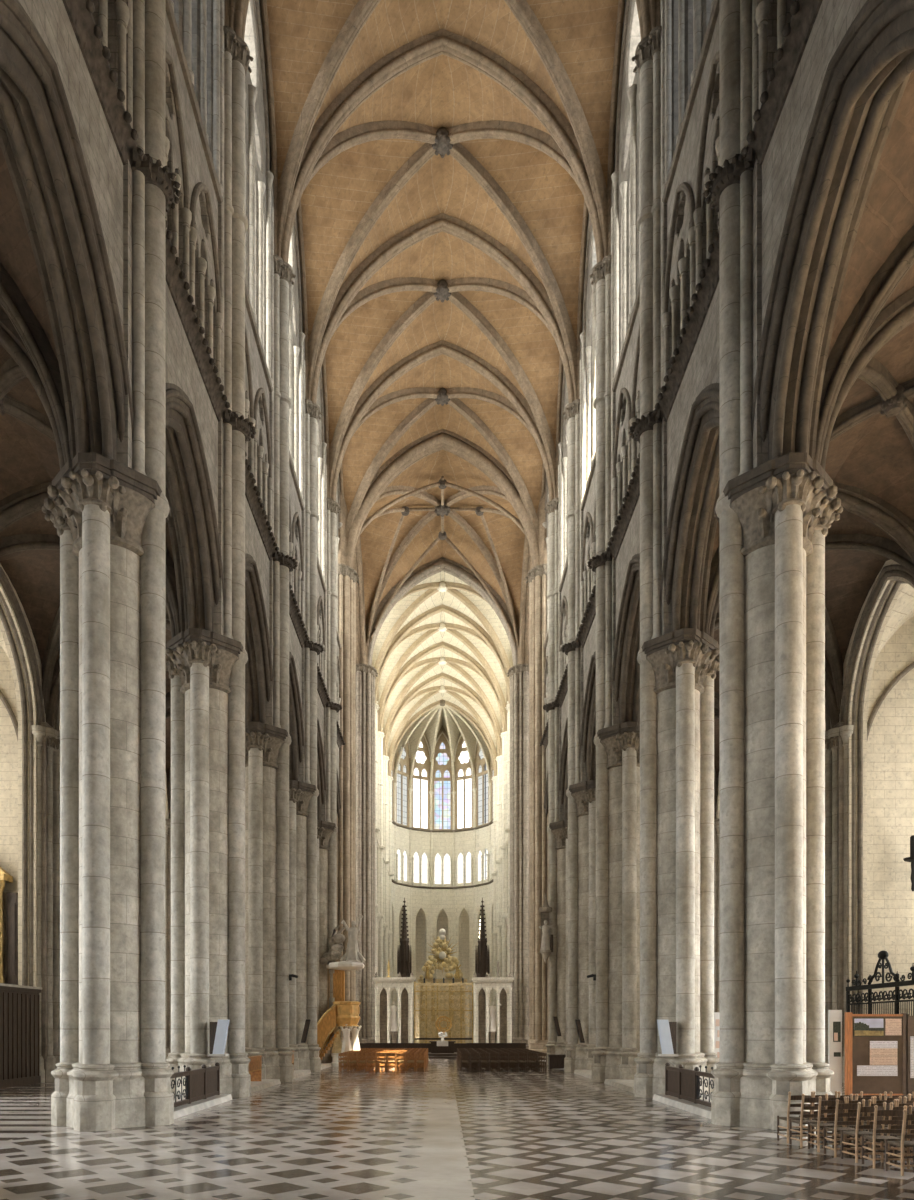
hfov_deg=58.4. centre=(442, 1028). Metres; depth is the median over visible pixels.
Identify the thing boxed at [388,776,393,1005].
pier
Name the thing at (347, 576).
pier
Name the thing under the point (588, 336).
window
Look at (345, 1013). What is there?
pulpit
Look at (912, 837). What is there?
candle
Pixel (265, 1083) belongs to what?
trim
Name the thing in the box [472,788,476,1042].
shafts
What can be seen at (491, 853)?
apse triforium
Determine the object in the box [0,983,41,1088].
screen
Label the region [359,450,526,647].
vault
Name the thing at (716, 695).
arch
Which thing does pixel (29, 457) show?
vault
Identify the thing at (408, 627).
arch
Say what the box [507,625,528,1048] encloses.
pier
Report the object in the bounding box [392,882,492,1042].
wall
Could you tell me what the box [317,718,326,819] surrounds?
arch
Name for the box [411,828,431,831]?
string course
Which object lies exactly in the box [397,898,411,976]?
spire
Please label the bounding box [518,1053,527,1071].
chair
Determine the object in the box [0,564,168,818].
wall
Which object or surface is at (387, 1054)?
chair
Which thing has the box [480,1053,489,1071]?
chair
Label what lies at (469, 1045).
screen
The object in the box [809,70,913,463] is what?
vault
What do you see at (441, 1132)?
floor
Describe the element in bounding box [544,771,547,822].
arch
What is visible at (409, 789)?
shafts
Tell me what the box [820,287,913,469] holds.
arch
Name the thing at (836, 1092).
chair
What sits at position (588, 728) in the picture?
arch
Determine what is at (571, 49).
vault
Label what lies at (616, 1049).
pier
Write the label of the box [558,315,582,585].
window
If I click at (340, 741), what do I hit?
arcade
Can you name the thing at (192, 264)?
triforium
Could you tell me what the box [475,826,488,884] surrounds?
apse triforium
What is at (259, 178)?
window
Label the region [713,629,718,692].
vault
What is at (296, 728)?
arch
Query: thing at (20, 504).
arch
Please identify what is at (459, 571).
arch
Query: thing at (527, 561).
arch
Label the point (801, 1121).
chair
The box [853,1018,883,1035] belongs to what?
landscape photograph
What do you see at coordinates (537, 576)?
pier
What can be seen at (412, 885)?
string course
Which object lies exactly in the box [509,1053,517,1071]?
chair
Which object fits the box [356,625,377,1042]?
pier
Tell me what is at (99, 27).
triforium
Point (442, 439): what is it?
arch
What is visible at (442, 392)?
vault
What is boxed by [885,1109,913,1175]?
chair
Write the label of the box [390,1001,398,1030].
statue
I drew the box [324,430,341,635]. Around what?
window
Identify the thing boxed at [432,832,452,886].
triforium
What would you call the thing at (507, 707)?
pier
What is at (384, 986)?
screen
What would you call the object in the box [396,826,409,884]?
triforium
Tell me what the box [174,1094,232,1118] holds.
plinth
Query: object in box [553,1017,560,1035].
speaker
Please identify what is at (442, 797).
window
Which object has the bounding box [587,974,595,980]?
wall spotlight
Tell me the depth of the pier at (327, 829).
46.74 m
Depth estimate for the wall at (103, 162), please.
16.84 m
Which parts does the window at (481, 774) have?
glass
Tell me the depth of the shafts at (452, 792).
104.52 m
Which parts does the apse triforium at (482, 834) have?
glass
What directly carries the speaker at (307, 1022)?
attached to the pier at (304, 792)
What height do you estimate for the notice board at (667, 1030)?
1.080 m
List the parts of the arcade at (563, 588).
sill moulding, hood mould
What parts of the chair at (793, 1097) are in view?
leg, leg, seat, leg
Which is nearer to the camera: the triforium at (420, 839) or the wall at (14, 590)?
the wall at (14, 590)
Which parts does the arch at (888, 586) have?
moulding, hood moulding, nave moulding, moulding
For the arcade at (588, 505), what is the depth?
37.32 m
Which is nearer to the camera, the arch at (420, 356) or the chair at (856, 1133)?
the chair at (856, 1133)
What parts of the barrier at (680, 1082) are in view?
post, post, board panel, post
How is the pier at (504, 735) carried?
on the floor
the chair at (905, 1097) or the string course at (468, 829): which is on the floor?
the chair at (905, 1097)
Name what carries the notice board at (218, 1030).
attached to the pier at (206, 668)
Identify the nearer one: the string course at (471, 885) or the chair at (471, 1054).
the chair at (471, 1054)
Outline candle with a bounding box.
[910,835,913,856]
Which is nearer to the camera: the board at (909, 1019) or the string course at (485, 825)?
the board at (909, 1019)
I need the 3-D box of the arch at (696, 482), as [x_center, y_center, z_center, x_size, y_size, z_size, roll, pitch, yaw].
[7.198,-14.228,21.650,1.184,4.956,7.140,0,0,0]
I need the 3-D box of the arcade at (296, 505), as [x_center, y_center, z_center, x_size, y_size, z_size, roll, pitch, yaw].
[-7.170,-21.700,36.250,1.660,6.900,7.300,0,0,0]
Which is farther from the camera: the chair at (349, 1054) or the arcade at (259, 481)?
the chair at (349, 1054)
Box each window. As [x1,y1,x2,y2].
[171,0,222,198]
[244,0,273,386]
[288,212,304,507]
[302,315,326,585]
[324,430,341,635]
[391,755,394,819]
[396,740,410,826]
[412,732,430,829]
[432,725,452,829]
[454,732,472,829]
[474,740,488,826]
[490,755,493,819]
[543,430,560,635]
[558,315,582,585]
[580,212,596,507]
[611,0,640,386]
[662,0,713,198]
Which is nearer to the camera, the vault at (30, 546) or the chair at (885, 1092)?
the chair at (885, 1092)
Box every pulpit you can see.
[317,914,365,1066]
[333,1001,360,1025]
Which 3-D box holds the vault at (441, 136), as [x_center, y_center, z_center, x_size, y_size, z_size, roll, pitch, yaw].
[0.000,-34.966,36.250,13.788,9.532,7.712,0,0,0]
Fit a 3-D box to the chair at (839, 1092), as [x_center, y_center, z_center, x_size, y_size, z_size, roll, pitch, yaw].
[7.460,1.619,15.203,0.469,0.962,0.517,0,0,-2]
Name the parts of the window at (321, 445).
head moulding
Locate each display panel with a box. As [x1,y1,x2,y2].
[714,1012,718,1057]
[828,1010,841,1097]
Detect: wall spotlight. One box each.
[289,974,297,980]
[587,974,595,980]
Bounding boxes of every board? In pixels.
[208,1020,229,1055]
[657,1020,677,1055]
[845,1012,905,1103]
[906,1014,913,1094]
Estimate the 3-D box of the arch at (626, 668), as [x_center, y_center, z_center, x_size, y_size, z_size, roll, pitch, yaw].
[7.198,-14.228,28.950,1.184,4.956,7.140,0,0,0]
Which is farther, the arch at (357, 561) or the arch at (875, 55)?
the arch at (357, 561)
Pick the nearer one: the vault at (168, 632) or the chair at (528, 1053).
the vault at (168, 632)
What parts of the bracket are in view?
stem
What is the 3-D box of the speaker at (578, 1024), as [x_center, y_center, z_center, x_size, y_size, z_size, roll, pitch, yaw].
[6.529,0.100,39.048,0.442,1.100,0.567,0,0,0]
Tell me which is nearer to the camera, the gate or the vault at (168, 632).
the vault at (168, 632)
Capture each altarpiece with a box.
[0,867,17,984]
[418,929,466,1042]
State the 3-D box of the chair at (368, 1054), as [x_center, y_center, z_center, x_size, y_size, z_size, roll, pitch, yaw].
[-3.505,1.648,40.572,0.450,0.903,0.507,0,0,-1]
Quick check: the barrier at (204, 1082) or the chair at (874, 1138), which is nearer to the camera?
the chair at (874, 1138)
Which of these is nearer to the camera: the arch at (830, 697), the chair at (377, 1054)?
the arch at (830, 697)
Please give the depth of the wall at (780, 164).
16.84 m
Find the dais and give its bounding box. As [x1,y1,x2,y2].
[428,1052,456,1058]
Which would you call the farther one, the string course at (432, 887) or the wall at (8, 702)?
the string course at (432, 887)
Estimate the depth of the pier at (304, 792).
39.48 m
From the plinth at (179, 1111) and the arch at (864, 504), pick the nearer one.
the plinth at (179, 1111)
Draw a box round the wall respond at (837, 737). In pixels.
[825,722,853,1082]
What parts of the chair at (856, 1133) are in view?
leg, leg, seat, leg, leg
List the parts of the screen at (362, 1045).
rail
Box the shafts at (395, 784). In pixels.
[394,783,396,1005]
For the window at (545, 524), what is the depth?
53.10 m
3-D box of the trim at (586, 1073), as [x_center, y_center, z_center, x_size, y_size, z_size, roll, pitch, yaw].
[7.075,2.020,36.250,1.650,0.160,5.400,0,0,0]
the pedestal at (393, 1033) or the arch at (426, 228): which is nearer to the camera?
the arch at (426, 228)
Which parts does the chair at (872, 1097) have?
leg, leg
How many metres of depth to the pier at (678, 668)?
24.91 m
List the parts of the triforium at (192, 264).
hood mould, sill moulding, hood mould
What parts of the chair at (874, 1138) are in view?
leg, leg, seat, leg, leg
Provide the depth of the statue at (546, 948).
46.79 m
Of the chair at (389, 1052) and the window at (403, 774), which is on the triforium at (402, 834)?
the window at (403, 774)
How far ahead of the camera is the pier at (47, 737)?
31.99 m
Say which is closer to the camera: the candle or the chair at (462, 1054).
the candle
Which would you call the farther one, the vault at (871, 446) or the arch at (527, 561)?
the arch at (527, 561)
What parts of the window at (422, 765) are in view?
glass, head moulding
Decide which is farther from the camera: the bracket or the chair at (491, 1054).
the chair at (491, 1054)
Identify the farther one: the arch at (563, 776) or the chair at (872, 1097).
the arch at (563, 776)
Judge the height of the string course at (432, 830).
0.300 m
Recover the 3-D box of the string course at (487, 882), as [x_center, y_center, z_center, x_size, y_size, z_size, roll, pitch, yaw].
[4.919,-18.040,102.223,2.272,0.300,2.677,0,0,0]
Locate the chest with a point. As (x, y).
(554, 1060)
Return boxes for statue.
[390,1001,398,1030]
[488,1001,500,1030]
[539,893,552,963]
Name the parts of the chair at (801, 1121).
leg, leg, seat, leg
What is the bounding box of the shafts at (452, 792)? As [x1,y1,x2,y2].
[451,791,455,977]
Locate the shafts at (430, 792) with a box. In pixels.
[429,791,433,954]
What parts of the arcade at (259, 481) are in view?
hood mould, sill moulding, hood mould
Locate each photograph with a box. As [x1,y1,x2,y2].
[833,1022,840,1056]
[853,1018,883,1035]
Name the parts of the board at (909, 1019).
post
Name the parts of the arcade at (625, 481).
hood mould, sill moulding, hood mould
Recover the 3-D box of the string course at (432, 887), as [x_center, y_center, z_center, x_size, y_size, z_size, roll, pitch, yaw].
[0.000,-18.040,104.592,3.042,0.300,0.480,0,0,0]
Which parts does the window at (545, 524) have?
head moulding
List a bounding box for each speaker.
[301,1020,310,1042]
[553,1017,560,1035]
[575,1020,584,1042]
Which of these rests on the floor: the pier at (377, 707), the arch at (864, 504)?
the pier at (377, 707)
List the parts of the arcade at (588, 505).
hood mould, sill moulding, hood mould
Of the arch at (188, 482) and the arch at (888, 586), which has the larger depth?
the arch at (888, 586)
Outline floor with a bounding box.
[0,1059,913,1199]
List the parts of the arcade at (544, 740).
sill moulding, hood mould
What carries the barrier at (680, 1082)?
on the trim at (705, 1111)
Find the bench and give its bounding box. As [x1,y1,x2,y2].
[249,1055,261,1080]
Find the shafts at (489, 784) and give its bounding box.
[488,783,490,1013]
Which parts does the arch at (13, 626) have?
moulding, moulding, nave moulding, hood moulding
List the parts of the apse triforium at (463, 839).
glass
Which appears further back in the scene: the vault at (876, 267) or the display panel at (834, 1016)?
the display panel at (834, 1016)
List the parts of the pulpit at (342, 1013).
handrail, panel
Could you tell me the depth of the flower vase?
59.88 m
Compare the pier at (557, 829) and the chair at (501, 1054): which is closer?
the chair at (501, 1054)
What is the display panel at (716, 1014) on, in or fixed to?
on the floor
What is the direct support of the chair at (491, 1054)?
on the floor
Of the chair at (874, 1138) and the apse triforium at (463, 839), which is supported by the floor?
the chair at (874, 1138)
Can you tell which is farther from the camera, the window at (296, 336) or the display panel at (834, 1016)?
the window at (296, 336)
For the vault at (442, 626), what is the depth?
82.01 m
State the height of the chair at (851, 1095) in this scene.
0.962 m
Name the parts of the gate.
post, post, post, rail, rail, rail, rail, post, post, post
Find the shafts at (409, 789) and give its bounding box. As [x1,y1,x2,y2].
[408,788,412,975]
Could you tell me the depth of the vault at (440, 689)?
96.71 m
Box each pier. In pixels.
[31,722,59,1082]
[41,0,181,1131]
[166,0,255,1097]
[245,183,297,1081]
[289,340,323,1071]
[317,450,341,1062]
[337,483,359,1043]
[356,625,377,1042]
[375,704,380,973]
[377,713,385,976]
[383,755,389,976]
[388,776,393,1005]
[491,776,496,1005]
[495,755,501,976]
[499,713,507,976]
[504,704,509,975]
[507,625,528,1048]
[525,483,547,1057]
[543,450,567,1065]
[561,340,595,1071]
[587,183,639,1081]
[629,0,718,1097]
[703,0,843,1131]
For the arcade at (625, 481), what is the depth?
29.70 m
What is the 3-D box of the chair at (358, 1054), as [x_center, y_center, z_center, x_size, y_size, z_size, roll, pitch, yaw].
[-3.980,1.648,40.543,0.450,0.903,0.507,0,0,0]
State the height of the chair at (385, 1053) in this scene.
0.903 m
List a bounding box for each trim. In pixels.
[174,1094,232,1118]
[251,1079,280,1092]
[294,1070,310,1078]
[321,1063,331,1069]
[574,1070,590,1078]
[604,1079,633,1092]
[652,1094,710,1118]
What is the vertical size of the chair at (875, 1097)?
0.962 m
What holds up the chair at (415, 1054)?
on the floor
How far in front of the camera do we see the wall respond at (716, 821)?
46.45 m
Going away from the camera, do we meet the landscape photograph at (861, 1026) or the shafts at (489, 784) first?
the landscape photograph at (861, 1026)
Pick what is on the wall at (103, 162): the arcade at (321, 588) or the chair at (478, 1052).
the arcade at (321, 588)
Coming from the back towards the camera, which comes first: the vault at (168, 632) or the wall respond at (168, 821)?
the wall respond at (168, 821)
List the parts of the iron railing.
post, post, rail, post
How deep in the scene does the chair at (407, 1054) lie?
40.38 m
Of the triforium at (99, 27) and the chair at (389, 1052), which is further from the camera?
the chair at (389, 1052)
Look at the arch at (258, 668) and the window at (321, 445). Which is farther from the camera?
the window at (321, 445)
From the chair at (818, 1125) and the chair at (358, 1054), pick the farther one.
the chair at (358, 1054)
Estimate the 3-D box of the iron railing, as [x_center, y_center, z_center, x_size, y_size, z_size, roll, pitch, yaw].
[15.620,-0.345,29.000,0.331,4.890,5.138,0,0,-2]
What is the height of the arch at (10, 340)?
5.062 m
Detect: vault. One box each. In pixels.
[0,116,75,463]
[0,345,184,634]
[0,510,167,712]
[166,629,171,692]
[166,707,170,811]
[224,0,660,29]
[260,0,624,256]
[297,54,587,399]
[322,231,562,497]
[339,354,545,533]
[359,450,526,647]
[372,571,512,687]
[377,611,507,730]
[382,648,502,754]
[387,678,497,775]
[394,700,490,790]
[700,322,913,634]
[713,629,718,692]
[714,707,718,811]
[717,510,913,712]
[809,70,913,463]
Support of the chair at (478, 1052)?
on the floor
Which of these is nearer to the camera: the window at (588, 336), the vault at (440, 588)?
the window at (588, 336)
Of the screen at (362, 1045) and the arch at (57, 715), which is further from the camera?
the screen at (362, 1045)
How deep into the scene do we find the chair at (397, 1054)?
40.37 m
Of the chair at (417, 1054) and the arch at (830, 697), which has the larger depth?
the chair at (417, 1054)
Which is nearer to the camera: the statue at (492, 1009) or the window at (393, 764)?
the statue at (492, 1009)
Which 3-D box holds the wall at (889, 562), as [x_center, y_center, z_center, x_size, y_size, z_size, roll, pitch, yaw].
[16.050,-8.000,32.250,0.700,20.200,44.500,0,0,0]
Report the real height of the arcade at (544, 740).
6.900 m
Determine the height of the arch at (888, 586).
18.497 m
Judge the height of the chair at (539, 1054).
0.903 m
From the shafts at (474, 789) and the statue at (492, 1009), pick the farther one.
the shafts at (474, 789)
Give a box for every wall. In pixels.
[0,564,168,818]
[0,630,59,982]
[18,0,338,777]
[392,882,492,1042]
[546,0,866,777]
[716,559,899,818]
[825,584,913,1015]
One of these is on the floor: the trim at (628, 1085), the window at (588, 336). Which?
the trim at (628, 1085)
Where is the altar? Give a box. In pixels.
[429,1041,455,1052]
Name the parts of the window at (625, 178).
head moulding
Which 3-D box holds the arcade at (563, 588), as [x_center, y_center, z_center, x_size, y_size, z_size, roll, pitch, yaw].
[7.170,-21.700,43.550,1.660,6.900,7.300,0,0,0]
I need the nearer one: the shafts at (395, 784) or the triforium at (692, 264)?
the triforium at (692, 264)
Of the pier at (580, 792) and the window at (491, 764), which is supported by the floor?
the pier at (580, 792)
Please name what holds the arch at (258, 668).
attached to the wall at (103, 162)
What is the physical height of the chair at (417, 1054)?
0.903 m
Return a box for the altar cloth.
[437,1041,447,1045]
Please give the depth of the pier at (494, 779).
98.04 m
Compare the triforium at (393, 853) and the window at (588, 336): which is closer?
the window at (588, 336)
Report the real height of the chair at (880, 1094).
0.962 m
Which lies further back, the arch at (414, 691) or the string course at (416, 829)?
the string course at (416, 829)
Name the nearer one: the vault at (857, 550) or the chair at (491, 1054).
the vault at (857, 550)
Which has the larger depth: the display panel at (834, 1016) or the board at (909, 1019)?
the display panel at (834, 1016)
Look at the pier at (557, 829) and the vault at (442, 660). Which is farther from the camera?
the vault at (442, 660)
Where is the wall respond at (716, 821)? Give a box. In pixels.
[714,819,718,1011]
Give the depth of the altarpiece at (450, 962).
96.48 m
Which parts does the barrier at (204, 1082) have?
post, board panel, post, post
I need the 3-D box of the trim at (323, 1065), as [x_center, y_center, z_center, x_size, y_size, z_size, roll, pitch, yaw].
[-7.075,2.020,43.550,1.650,0.160,5.400,0,0,0]
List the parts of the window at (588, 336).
head moulding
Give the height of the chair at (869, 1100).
0.962 m
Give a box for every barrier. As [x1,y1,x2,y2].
[170,1062,219,1106]
[665,1062,714,1106]
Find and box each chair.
[338,1053,347,1071]
[343,1052,351,1069]
[348,1053,356,1071]
[357,1053,366,1071]
[367,1053,375,1071]
[376,1053,385,1071]
[378,1053,386,1070]
[386,1053,395,1070]
[389,1052,396,1069]
[396,1053,405,1071]
[406,1053,414,1071]
[407,1054,415,1070]
[415,1053,424,1071]
[460,1053,468,1070]
[461,1053,469,1071]
[470,1053,479,1071]
[478,1052,486,1069]
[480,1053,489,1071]
[489,1053,498,1071]
[496,1052,504,1069]
[499,1053,506,1070]
[499,1053,508,1071]
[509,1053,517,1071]
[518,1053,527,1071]
[526,1053,534,1070]
[527,1053,537,1071]
[537,1053,546,1071]
[777,1091,813,1143]
[789,1093,827,1147]
[803,1091,837,1138]
[808,1096,846,1151]
[816,1094,852,1145]
[824,1099,864,1157]
[834,1096,873,1151]
[837,1091,862,1140]
[841,1102,886,1162]
[852,1091,886,1117]
[852,1093,881,1145]
[853,1099,896,1156]
[862,1105,906,1168]
[863,1096,901,1143]
[871,1102,913,1162]
[884,1094,910,1116]
[884,1099,912,1148]
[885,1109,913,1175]
[890,1091,913,1097]
[894,1105,913,1168]
[902,1096,913,1120]
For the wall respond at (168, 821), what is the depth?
46.45 m
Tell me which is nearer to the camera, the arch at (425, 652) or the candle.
the candle
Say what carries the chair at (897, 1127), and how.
on the floor
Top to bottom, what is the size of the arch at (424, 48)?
9.508 m
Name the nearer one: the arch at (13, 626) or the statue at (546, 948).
the arch at (13, 626)
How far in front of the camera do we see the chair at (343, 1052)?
42.20 m
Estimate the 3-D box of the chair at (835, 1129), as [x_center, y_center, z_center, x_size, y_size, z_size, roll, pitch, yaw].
[6.644,1.619,13.532,0.469,0.962,0.517,0,0,2]
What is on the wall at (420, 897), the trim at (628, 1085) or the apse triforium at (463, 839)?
the apse triforium at (463, 839)
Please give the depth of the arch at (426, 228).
39.67 m
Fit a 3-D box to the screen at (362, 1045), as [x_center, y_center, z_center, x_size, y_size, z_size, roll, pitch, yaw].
[-3.725,1.535,56.500,4.110,1.130,0.180,0,0,0]
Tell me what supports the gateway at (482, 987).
on the floor
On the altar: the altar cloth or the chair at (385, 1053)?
the altar cloth
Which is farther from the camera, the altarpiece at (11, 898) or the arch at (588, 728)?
the arch at (588, 728)
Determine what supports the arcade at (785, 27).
on the wall at (780, 164)
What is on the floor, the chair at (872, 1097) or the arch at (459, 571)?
the chair at (872, 1097)
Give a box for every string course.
[396,824,411,829]
[396,882,411,886]
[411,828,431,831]
[411,885,431,888]
[431,830,453,831]
[432,887,452,888]
[453,828,473,831]
[453,885,473,888]
[473,824,488,829]
[473,882,488,886]
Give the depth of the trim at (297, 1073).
36.95 m
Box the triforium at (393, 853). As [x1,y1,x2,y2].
[392,823,395,880]
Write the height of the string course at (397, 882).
0.300 m
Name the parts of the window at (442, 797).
head moulding, glass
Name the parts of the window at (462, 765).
head moulding, glass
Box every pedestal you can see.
[390,1031,397,1042]
[489,1031,495,1042]
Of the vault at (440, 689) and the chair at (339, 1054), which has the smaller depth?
the chair at (339, 1054)
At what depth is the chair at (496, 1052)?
42.19 m
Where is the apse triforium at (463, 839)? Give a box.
[455,830,472,886]
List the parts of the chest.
lid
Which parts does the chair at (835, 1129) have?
leg, leg, seat, leg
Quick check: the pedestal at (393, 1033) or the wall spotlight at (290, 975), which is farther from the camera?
the pedestal at (393, 1033)
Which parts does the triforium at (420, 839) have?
glass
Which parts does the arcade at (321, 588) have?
sill moulding, hood mould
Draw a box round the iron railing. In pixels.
[846,950,913,1015]
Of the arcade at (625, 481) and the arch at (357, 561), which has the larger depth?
the arch at (357, 561)
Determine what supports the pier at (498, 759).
on the floor
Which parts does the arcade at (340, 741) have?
sill moulding, hood mould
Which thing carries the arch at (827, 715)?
attached to the wall at (889, 562)
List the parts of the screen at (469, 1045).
rail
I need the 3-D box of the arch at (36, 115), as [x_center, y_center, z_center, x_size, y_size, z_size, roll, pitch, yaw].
[-7.198,-14.228,14.000,1.184,4.956,7.825,0,0,0]
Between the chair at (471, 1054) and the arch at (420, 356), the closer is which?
the chair at (471, 1054)
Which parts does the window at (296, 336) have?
head moulding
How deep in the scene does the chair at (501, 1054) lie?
40.38 m
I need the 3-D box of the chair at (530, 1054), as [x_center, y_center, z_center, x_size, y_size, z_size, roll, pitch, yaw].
[4.459,1.648,40.578,0.450,0.903,0.507,0,0,-2]
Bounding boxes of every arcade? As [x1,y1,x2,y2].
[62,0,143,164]
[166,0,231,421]
[245,284,278,560]
[289,450,309,647]
[317,556,330,707]
[337,632,344,748]
[540,632,547,748]
[554,556,567,707]
[574,450,595,647]
[605,284,639,560]
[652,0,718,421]
[740,0,822,164]
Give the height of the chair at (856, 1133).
0.962 m
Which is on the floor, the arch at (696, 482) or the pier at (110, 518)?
the pier at (110, 518)
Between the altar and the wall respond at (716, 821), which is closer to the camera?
the wall respond at (716, 821)
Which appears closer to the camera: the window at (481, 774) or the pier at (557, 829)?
the pier at (557, 829)
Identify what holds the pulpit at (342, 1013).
on the floor
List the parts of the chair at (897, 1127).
leg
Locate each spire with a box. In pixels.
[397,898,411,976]
[475,898,489,976]
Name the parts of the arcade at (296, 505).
hood mould, sill moulding, hood mould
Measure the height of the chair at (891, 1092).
0.962 m
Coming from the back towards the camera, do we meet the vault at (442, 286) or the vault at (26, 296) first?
the vault at (442, 286)
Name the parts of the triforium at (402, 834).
glass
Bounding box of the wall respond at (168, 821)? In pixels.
[166,819,170,1057]
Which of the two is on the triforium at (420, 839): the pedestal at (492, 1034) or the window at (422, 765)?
the window at (422, 765)
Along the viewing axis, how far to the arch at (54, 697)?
32.39 m
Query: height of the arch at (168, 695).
5.062 m
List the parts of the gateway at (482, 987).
cornice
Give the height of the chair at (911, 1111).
0.962 m
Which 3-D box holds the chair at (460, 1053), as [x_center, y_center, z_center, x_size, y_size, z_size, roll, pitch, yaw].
[1.101,1.648,41.471,0.450,0.903,0.507,0,0,1]
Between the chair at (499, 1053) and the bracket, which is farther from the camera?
the chair at (499, 1053)
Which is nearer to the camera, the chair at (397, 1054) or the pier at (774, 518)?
the pier at (774, 518)
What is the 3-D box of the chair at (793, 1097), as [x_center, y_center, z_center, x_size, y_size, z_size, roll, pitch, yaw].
[6.543,1.619,15.177,0.469,0.962,0.517,0,0,-2]
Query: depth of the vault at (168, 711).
45.88 m
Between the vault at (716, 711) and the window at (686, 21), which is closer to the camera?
the window at (686, 21)
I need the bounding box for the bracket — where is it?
[903,835,913,890]
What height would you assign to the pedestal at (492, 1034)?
1.900 m
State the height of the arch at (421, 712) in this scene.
9.508 m
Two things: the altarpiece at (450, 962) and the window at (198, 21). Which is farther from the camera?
the altarpiece at (450, 962)
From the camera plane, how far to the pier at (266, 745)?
32.11 m
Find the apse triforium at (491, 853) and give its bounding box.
[489,823,492,880]
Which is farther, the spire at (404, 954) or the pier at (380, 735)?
the pier at (380, 735)
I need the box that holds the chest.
[547,1054,565,1069]
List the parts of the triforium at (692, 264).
hood mould, sill moulding, hood mould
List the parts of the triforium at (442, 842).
glass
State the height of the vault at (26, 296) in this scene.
5.224 m
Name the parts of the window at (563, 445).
head moulding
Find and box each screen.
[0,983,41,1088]
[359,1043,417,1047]
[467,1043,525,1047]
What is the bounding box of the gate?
[414,978,473,1051]
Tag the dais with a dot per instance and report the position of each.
(430, 1055)
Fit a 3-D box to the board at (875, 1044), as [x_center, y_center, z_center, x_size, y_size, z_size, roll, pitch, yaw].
[11.660,0.825,22.020,1.600,2.550,0.140,0,0,0]
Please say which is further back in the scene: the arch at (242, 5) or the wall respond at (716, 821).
the wall respond at (716, 821)
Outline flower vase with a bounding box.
[438,1032,447,1040]
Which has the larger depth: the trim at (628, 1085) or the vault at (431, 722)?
the vault at (431, 722)
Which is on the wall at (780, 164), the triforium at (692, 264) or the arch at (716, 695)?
the triforium at (692, 264)
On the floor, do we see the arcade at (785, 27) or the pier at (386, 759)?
the pier at (386, 759)
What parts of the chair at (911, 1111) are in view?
leg, leg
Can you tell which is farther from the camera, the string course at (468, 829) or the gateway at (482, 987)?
the string course at (468, 829)
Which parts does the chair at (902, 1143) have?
leg, seat, leg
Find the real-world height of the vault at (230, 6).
9.532 m
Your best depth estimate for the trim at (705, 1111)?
21.59 m
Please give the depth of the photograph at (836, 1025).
22.18 m
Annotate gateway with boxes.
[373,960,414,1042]
[471,961,513,1042]
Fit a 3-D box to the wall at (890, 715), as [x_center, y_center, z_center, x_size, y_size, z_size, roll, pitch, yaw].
[18.600,-8.000,32.250,4.800,20.200,45.300,0,0,0]
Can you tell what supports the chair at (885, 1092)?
on the floor
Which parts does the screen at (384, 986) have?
cornice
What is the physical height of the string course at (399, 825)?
0.300 m
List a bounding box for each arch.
[0,0,133,460]
[0,309,64,469]
[0,481,175,637]
[0,567,44,986]
[46,613,170,727]
[54,699,59,730]
[166,383,224,630]
[166,691,170,709]
[234,0,650,39]
[245,553,273,723]
[281,29,603,262]
[289,651,304,780]
[311,213,573,403]
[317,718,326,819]
[331,340,553,500]
[337,771,340,822]
[346,429,538,567]
[353,536,365,663]
[368,557,516,665]
[375,604,509,703]
[380,641,504,731]
[385,673,499,755]
[389,699,495,775]
[519,536,531,663]
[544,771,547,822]
[558,718,567,819]
[580,651,595,780]
[611,553,639,723]
[660,383,718,630]
[709,481,913,637]
[714,613,838,727]
[714,691,718,709]
[751,0,913,460]
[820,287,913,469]
[825,699,830,730]
[840,564,913,1013]
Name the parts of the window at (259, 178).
head moulding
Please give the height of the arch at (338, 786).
4.956 m
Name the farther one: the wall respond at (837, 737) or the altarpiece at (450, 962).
the altarpiece at (450, 962)
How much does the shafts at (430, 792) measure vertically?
32.450 m
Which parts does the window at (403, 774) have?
glass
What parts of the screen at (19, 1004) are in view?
cornice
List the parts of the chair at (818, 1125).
leg, leg, seat, leg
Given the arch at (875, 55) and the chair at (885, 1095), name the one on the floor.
the chair at (885, 1095)
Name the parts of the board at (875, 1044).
post, panel, post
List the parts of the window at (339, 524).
head moulding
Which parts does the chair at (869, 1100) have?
leg, leg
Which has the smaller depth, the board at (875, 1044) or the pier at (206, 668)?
the board at (875, 1044)
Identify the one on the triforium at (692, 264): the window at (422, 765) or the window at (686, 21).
the window at (686, 21)
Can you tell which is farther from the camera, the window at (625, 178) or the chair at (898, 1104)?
the window at (625, 178)
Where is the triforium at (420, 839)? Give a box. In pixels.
[412,830,429,886]
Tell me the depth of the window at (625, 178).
30.36 m
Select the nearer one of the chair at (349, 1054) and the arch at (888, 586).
the arch at (888, 586)

